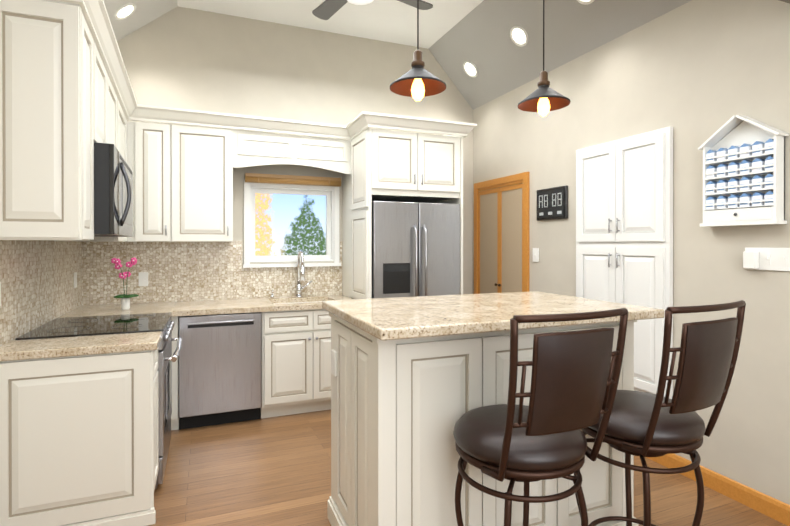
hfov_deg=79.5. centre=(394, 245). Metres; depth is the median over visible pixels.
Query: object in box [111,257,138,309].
potted plant
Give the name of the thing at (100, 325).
range
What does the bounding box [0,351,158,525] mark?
base cabinet
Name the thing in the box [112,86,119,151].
upper cabinet
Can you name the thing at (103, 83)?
upper cabinet
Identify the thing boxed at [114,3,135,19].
recessed light
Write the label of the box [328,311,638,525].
kitchen island
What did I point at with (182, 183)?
upper cabinet
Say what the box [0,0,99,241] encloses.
upper cabinet
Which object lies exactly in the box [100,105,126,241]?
upper cabinet
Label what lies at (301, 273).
faucet
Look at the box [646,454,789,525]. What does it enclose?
baseboard
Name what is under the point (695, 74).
wall
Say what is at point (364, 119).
crown molding
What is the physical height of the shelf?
0.587 m
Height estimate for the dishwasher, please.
0.862 m
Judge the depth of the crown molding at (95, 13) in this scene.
2.76 m
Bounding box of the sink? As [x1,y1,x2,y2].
[284,299,331,302]
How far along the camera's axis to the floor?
2.77 m
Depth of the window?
4.46 m
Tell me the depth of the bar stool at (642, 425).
1.67 m
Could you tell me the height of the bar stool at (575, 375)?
1.200 m
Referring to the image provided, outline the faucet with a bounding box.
[295,249,311,297]
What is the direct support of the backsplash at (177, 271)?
attached to the wall at (186, 58)
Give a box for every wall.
[99,6,472,304]
[473,0,789,504]
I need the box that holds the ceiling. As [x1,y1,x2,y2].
[42,0,691,109]
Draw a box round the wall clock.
[537,185,567,220]
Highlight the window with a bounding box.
[243,180,340,267]
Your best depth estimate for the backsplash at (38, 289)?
2.78 m
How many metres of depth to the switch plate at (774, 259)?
2.42 m
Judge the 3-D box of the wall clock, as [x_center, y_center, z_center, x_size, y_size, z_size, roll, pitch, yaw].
[1.306,-0.351,3.972,0.028,0.264,0.365,0,0,-22]
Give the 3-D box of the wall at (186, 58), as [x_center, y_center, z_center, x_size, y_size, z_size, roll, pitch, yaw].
[-0.859,-0.334,4.546,3.630,3.440,0.120,0,0,-22]
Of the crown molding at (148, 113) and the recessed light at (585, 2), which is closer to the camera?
the recessed light at (585, 2)
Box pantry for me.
[576,126,672,398]
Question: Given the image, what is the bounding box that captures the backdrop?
[255,193,325,255]
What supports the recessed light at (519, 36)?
in the ceiling
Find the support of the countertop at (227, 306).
on the base cabinet at (296, 345)
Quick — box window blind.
[245,173,340,186]
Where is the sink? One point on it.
(285, 300)
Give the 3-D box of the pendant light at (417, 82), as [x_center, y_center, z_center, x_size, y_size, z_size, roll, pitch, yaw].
[0.102,-1.345,2.116,0.252,1.402,0.252,0,0,-22]
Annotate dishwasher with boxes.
[179,312,261,429]
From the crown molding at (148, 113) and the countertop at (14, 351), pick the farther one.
the crown molding at (148, 113)
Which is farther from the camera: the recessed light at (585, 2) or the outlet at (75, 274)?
the outlet at (75, 274)
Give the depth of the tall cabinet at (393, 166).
4.08 m
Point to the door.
(501, 239)
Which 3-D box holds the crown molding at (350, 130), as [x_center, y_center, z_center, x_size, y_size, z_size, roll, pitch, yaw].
[-0.318,-1.013,4.023,0.080,0.100,0.390,0,0,-22]
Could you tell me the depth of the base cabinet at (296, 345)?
3.85 m
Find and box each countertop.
[0,331,161,362]
[58,295,350,317]
[322,291,663,342]
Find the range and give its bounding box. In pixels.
[15,312,181,488]
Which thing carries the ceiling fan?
hanging from the ceiling
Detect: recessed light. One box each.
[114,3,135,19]
[463,61,477,77]
[510,26,528,46]
[577,0,593,4]
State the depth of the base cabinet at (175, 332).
3.53 m
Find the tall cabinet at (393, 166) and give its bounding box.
[342,128,462,298]
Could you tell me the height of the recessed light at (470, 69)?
0.140 m
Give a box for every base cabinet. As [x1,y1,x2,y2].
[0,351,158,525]
[52,315,183,429]
[252,311,330,417]
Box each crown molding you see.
[68,0,139,119]
[132,104,343,138]
[344,118,366,139]
[356,111,476,137]
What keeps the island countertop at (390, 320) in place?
on the kitchen island
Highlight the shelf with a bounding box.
[698,115,789,226]
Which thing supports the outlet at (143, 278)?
attached to the backsplash at (177, 271)
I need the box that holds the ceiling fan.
[312,0,432,19]
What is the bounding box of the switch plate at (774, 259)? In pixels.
[743,247,789,270]
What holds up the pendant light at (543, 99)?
hanging from the ceiling
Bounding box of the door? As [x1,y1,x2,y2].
[474,172,529,293]
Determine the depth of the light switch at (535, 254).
4.17 m
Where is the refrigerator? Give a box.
[372,201,459,298]
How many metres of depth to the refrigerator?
4.00 m
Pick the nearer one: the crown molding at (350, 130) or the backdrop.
the crown molding at (350, 130)
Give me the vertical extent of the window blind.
0.081 m
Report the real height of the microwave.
0.497 m
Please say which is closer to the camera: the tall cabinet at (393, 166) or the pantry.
the pantry
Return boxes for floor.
[147,409,786,525]
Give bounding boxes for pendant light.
[390,0,445,100]
[518,0,569,116]
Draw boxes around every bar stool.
[453,308,628,525]
[574,300,745,525]
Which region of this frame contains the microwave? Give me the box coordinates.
[94,143,132,236]
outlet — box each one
[74,272,76,287]
[139,272,147,285]
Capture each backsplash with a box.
[0,240,83,345]
[84,241,341,304]
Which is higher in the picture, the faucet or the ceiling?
the ceiling
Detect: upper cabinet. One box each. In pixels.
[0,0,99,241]
[96,47,111,143]
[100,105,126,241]
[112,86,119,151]
[125,121,350,241]
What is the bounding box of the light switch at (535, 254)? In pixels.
[533,248,538,261]
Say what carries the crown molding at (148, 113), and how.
attached to the upper cabinet at (182, 183)

